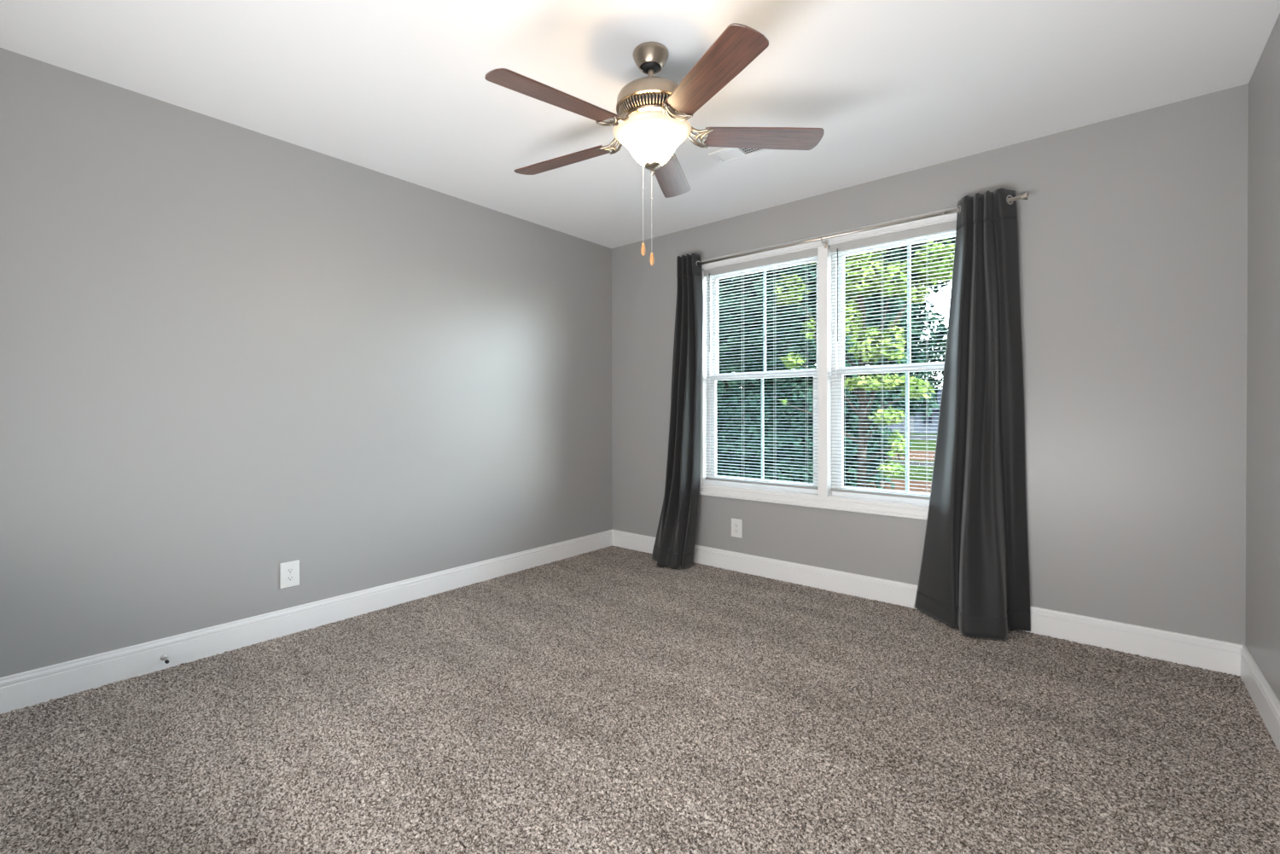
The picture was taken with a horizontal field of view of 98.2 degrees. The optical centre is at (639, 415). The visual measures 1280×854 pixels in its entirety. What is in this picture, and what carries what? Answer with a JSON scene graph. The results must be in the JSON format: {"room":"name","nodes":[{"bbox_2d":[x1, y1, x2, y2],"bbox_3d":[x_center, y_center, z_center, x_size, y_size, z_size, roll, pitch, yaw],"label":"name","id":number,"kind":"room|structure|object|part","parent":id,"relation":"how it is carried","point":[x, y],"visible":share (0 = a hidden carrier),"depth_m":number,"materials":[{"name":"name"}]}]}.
{"room":"empty bedroom","nodes":[
{"label":"empty bedroom","id":0,"kind":"room"},
{"bbox_2d":[0,47,612,677],"bbox_3d":[-1.445,-0.130,3.220,0.140,2.460,3.620,0,1,40],"label":"wall","id":1,"kind":"structure","parent":0,"point":[230,354],"depth_m":2.62,"materials":[{"name":"grey paint"}]},
{"bbox_2d":[160,654,168,663],"bbox_3d":[-2.016,1.038,2.355,0.072,0.025,0.025,0,1,40],"label":"door stop","id":2,"kind":"object","parent":1,"relation":"attached to","point":[164,657],"visible":1,"depth_m":2.37,"materials":[{"name":"silver metal"}]},
{"bbox_2d":[279,559,299,588],"bbox_3d":[-1.740,0.789,2.756,0.008,0.127,0.086,0,1,40],"label":"wall outlet","id":3,"kind":"object","parent":1,"relation":"attached to","point":[289,572],"visible":1,"depth_m":2.75,"materials":[{"name":"white plastic"}]},
{"bbox_2d":[286,567,293,573],"bbox_3d":[-1.738,0.770,2.754,0.002,0.025,0.033,0,1,40],"label":"receptacle","id":4,"kind":"object","parent":3,"relation":"attached to","point":[289,570],"depth_m":2.75,"materials":[{"name":"grey plastic"}]},
{"bbox_2d":[286,575,294,581],"bbox_3d":[-1.738,0.809,2.755,0.002,0.025,0.033,0,1,40],"label":"receptacle","id":5,"kind":"object","parent":3,"relation":"attached to","point":[289,578],"depth_m":2.75,"materials":[{"name":"grey plastic"}]},
{"bbox_2d":[0,529,612,714],"bbox_3d":[-1.383,1.018,3.179,0.016,0.133,3.620,0,1,40],"label":"baseboard","id":6,"kind":"structure","parent":1,"relation":"attached to","point":[36,686],"depth_m":2.62,"materials":[{"name":"white paint"}]},
{"bbox_2d":[0,545,1279,853],"bbox_3d":[-0.025,1.085,2.043,3.557,0.008,3.620,0,1,40],"label":"floor","id":7,"kind":"structure","parent":0,"point":[609,700],"depth_m":1.89,"materials":[{"name":"brown carpet"}]},
{"bbox_2d":[0,0,1279,248],"bbox_3d":[-0.031,-1.415,2.025,3.837,0.120,3.900,0,1,40],"label":"ceiling","id":8,"kind":"structure","parent":0,"point":[398,89],"depth_m":2.20,"materials":[{"name":"white paint"}]},
{"bbox_2d":[484,23,824,265],"bbox_3d":[0.008,-0.958,2.081,1.252,0.794,1.250,0,1,40],"label":"ceiling fan","id":9,"kind":"object","parent":8,"relation":"hanging from","point":[651,121],"visible":1,"depth_m":1.99,"materials":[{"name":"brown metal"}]},
{"bbox_3d":[-0.274,-1.034,1.804,0.464,0.006,0.129,-3,15,-41],"label":"blade","id":10,"kind":"part","parent":9,"relation":"part of","materials":[{"name":"brown wood"}]},
{"bbox_3d":[-0.321,-1.056,2.302,0.464,0.006,0.129,0,14,31],"label":"blade","id":11,"kind":"part","parent":9,"relation":"part of","materials":[{"name":"brown wood"}]},
{"bbox_3d":[0.012,-0.803,2.084,0.005,0.306,0.006,0,1,40],"label":"pull chain","id":12,"kind":"part","parent":9,"relation":"part of","materials":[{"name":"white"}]},
{"bbox_3d":[0.046,-1.011,2.087,0.295,0.136,0.295,1,3,40],"label":"lamp shade","id":13,"kind":"part","parent":9,"relation":"part of","materials":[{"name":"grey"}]},
{"bbox_3d":[0.139,-1.075,2.500,0.129,0.006,0.464,-12,0,13],"label":"blade","id":14,"kind":"part","parent":9,"relation":"part of","materials":[{"name":"brown wood"}]},
{"bbox_3d":[0.214,-1.039,1.694,0.129,0.006,0.464,10,-2,-23],"label":"blade","id":15,"kind":"part","parent":9,"relation":"part of","materials":[{"name":"brown wood"}]},
{"bbox_3d":[0.469,-1.064,2.124,0.464,0.006,0.129,-1,-8,-5],"label":"blade","id":16,"kind":"part","parent":9,"relation":"part of","materials":[{"name":"brown wood"}]},
{"bbox_2d":[708,147,772,164],"bbox_3d":[0.518,-1.355,2.847,0.300,0.015,0.144,0,1,37],"label":"ceiling vent","id":17,"kind":"object","parent":8,"relation":"in","point":[725,155],"visible":0.66,"depth_m":2.87,"materials":[{"name":"white metal"}]},
{"bbox_2d":[611,83,1248,645],"bbox_3d":[1.179,-0.139,3.476,3.837,2.460,0.140,0,1,40],"label":"wall","id":18,"kind":"structure","parent":0,"point":[1132,228],"depth_m":2.59,"materials":[{"name":"grey paint"}]},
{"bbox_2d":[731,517,742,538],"bbox_3d":[0.665,0.774,3.818,0.086,0.127,0.008,0,1,40],"label":"wall outlet","id":19,"kind":"object","parent":18,"relation":"attached to","point":[736,524],"visible":1,"depth_m":3.81,"materials":[{"name":"white plastic"}]},
{"bbox_2d":[707,256,817,494],"bbox_3d":[0.842,-0.277,3.793,0.857,1.547,0.080,0,1,40],"label":"window","id":20,"kind":"structure","parent":18,"relation":"in","point":[788,373],"depth_m":3.82,"materials":[{"name":"white plastic"}]},
{"bbox_2d":[704,248,817,489],"bbox_3d":[0.792,-0.293,3.731,0.844,1.511,0.052,0,1,40],"label":"blind","id":21,"kind":"object","parent":20,"relation":"attached to","point":[811,253],"visible":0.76,"depth_m":3.73,"materials":[{"name":"grey plastic"}]},
{"bbox_3d":[0.539,-0.284,3.958,0.001,1.463,0.028,0,1,40],"label":"ladder cord","id":22,"kind":"part","parent":21,"relation":"part of","materials":[{"name":"white fabric"}]},
{"bbox_3d":[0.708,-0.283,3.816,0.001,1.463,0.028,0,1,40],"label":"ladder cord","id":23,"kind":"part","parent":21,"relation":"part of","materials":[{"name":"white fabric"}]},
{"bbox_3d":[0.801,0.455,3.746,0.836,0.016,0.026,0,1,40],"label":"rail","id":24,"kind":"part","parent":21,"relation":"part of","materials":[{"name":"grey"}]},
{"bbox_3d":[1.060,-0.282,3.522,0.001,1.463,0.028,0,1,40],"label":"ladder cord","id":25,"kind":"part","parent":21,"relation":"part of","materials":[{"name":"white fabric"}]},
{"bbox_3d":[0.830,0.092,3.781,0.805,0.767,0.032,0,1,40],"label":"sash","id":26,"kind":"part","parent":20,"relation":"part of","materials":[{"name":"white plastic"}]},
{"bbox_3d":[0.853,-0.645,3.804,0.805,0.758,0.028,0,1,40],"label":"sash","id":27,"kind":"part","parent":20,"relation":"part of","materials":[{"name":"white plastic"}]},
{"bbox_2d":[817,244,831,499],"bbox_3d":[1.170,-0.269,3.469,0.062,1.559,0.140,0,1,40],"label":"trim","id":28,"kind":"structure","parent":18,"relation":"attached to","point":[824,258],"depth_m":3.42,"materials":[{"name":"white paint"}]},
{"bbox_2d":[699,206,957,520],"bbox_3d":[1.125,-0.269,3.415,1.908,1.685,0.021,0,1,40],"label":"trim","id":29,"kind":"structure","parent":18,"relation":"attached to","point":[858,507],"depth_m":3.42,"materials":[{"name":"white paint"}]},
{"bbox_2d":[698,192,1028,265],"bbox_3d":[1.106,-1.053,3.367,2.066,0.058,0.108,0,1,40],"label":"curtain rod","id":30,"kind":"object","parent":18,"relation":"attached to","point":[1025,196],"visible":0.62,"depth_m":3.21,"materials":[{"name":"silver metal"}]},
{"bbox_2d":[651,253,703,569],"bbox_3d":[0.220,-0.040,3.959,0.405,2.197,0.248,0,1,40],"label":"curtain","id":31,"kind":"object","parent":30,"relation":"hanging from","point":[675,539],"visible":1,"depth_m":3.92,"materials":[{"name":"grey fabric"}]},
{"bbox_2d":[913,187,1030,639],"bbox_3d":[1.638,-0.025,2.793,0.532,2.177,0.277,0,1,40],"label":"curtain","id":32,"kind":"object","parent":30,"relation":"hanging from","point":[974,576],"visible":1,"depth_m":2.75,"materials":[{"name":"grey fabric"}]},
{"bbox_2d":[832,229,956,504],"bbox_3d":[1.547,-0.274,3.204,0.857,1.547,0.080,0,1,40],"label":"window","id":33,"kind":"structure","parent":18,"relation":"in","point":[837,415],"depth_m":3.42,"materials":[{"name":"white plastic"}]},
{"bbox_3d":[1.535,0.094,3.191,0.805,0.767,0.032,0,1,40],"label":"sash","id":34,"kind":"part","parent":33,"relation":"part of","materials":[{"name":"white plastic"}]},
{"bbox_2d":[829,221,956,500],"bbox_3d":[1.494,-0.290,3.143,0.844,1.511,0.052,0,1,40],"label":"blind","id":35,"kind":"object","parent":33,"relation":"attached to","point":[948,226],"visible":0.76,"depth_m":3.21,"materials":[{"name":"grey plastic"}]},
{"bbox_3d":[1.178,-0.768,3.377,0.002,0.480,0.002,0,1,40],"label":"pull cord","id":36,"kind":"part","parent":35,"relation":"part of","materials":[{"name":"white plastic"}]},
{"bbox_3d":[1.242,-0.281,3.370,0.001,1.463,0.028,0,1,40],"label":"ladder cord","id":37,"kind":"part","parent":35,"relation":"part of","materials":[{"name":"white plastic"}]},
{"bbox_3d":[1.504,0.457,3.158,0.836,0.016,0.026,0,1,40],"label":"rail","id":38,"kind":"part","parent":35,"relation":"part of","materials":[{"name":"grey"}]},
{"bbox_3d":[1.411,-0.281,3.228,0.001,1.463,0.028,0,1,40],"label":"ladder cord","id":39,"kind":"part","parent":35,"relation":"part of","materials":[{"name":"white fabric"}]},
{"bbox_3d":[1.593,-0.280,3.076,0.001,1.463,0.028,0,1,40],"label":"ladder cord","id":40,"kind":"part","parent":35,"relation":"part of","materials":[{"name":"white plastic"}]},
{"bbox_3d":[1.558,-0.642,3.215,0.805,0.758,0.028,0,1,40],"label":"sash","id":41,"kind":"part","parent":33,"relation":"part of","materials":[{"name":"white plastic"}]},
{"bbox_2d":[612,529,1243,675],"bbox_3d":[1.132,1.010,3.425,3.557,0.133,0.016,0,1,40],"label":"baseboard","id":42,"kind":"structure","parent":18,"relation":"attached to","point":[1216,655],"depth_m":2.71,"materials":[{"name":"white paint"}]},
{"bbox_2d":[1245,13,1279,702],"bbox_3d":[1.390,-0.119,0.848,0.140,2.460,3.620,0,1,40],"label":"wall","id":43,"kind":"structure","parent":0,"point":[1262,640],"depth_m":2.04,"materials":[{"name":"grey paint"}]},
{"bbox_2d":[1239,645,1279,753],"bbox_3d":[1.333,1.028,0.907,0.016,0.133,3.620,0,1,40],"label":"baseboard","id":44,"kind":"structure","parent":43,"relation":"attached to","point":[1266,702],"depth_m":1.99,"materials":[{"name":"white paint"}]},
{"label":"outside","id":45,"kind":"structure","parent":0,"visible":0},
{"bbox_2d":[748,433,936,481],"bbox_3d":[24.938,1.482,81.414,180.000,0.300,149.840,0,1,40],"label":"lawn","id":46,"kind":"structure","parent":45,"point":[912,442],"depth_m":19.71,"materials":[{"name":"green plant"}]},
{"bbox_2d":[716,237,955,490],"bbox_3d":[3.136,-2.734,16.440,14.088,11.204,5.001,0,1,40],"label":"evergreen tree","id":47,"kind":"object","parent":46,"relation":"on","point":[850,418],"visible":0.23,"depth_m":14.27,"materials":[{"name":"green plant"}]},
{"bbox_2d":[773,238,954,488],"bbox_3d":[4.413,-1.658,11.476,4.121,7.228,2.358,0,1,40],"label":"maple tree","id":48,"kind":"object","parent":46,"relation":"on","point":[863,417],"visible":0.42,"depth_m":10.82,"materials":[{"name":"green plant"}]},
{"bbox_2d":[874,326,948,476],"bbox_3d":[8.343,-0.351,16.281,2.893,4.524,1.703,0,1,40],"label":"tree","id":49,"kind":"object","parent":46,"relation":"on","point":[941,351],"visible":0.11,"depth_m":15.89,"materials":[{"name":"green plant"}]},
{"bbox_2d":[880,388,942,434],"bbox_3d":[27.452,-0.509,52.460,17.200,4.100,10.200,0,1,40],"label":"house","id":50,"kind":"structure","parent":46,"relation":"on","point":[911,423],"depth_m":49.01,"materials":[{"name":"grey"}]},
{"bbox_3d":[23.973,0.622,49.475,0.900,1.900,0.060,0,1,40],"label":"house door","id":51,"kind":"part","parent":50,"relation":"part of","materials":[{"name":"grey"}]},
{"bbox_3d":[25.138,0.277,48.451,0.720,0.940,0.030,0,1,40],"label":"pane","id":52,"kind":"part","parent":50,"relation":"part of","materials":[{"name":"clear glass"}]},
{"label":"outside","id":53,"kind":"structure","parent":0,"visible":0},
{"bbox_2d":[881,459,933,465],"bbox_3d":[5.319,1.784,25.233,42.000,0.030,1.600,0,1,40],"label":"footpath","id":54,"kind":"structure","parent":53,"point":[902,462],"depth_m":20.67,"materials":[{"name":"grey concrete"}]},
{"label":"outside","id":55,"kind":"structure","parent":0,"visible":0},
{"bbox_2d":[854,478,931,494],"bbox_3d":[7.232,1.867,14.117,5.600,0.020,3.800,0,1,40],"label":"mulch bed","id":56,"kind":"object","parent":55,"point":[892,480],"visible":0.04,"depth_m":14.63,"materials":[{"name":"red soil"}]},
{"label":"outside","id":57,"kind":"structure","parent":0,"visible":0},
{"bbox_2d":[871,435,936,440],"bbox_3d":[19.053,1.621,43.209,100.000,0.020,8.000,0,1,40],"label":"road","id":58,"kind":"structure","parent":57,"point":[922,438],"depth_m":41.51,"materials":[{"name":"grey asphalt"}]},
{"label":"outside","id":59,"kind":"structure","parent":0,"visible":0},
{"bbox_2d":[884,450,935,461],"bbox_3d":[8.271,1.756,28.762,42.000,0.020,6.000,0,1,40],"label":"soil patch","id":60,"kind":"object","parent":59,"point":[919,456],"depth_m":24.30,"materials":[{"name":"brown soil"}]}
]}

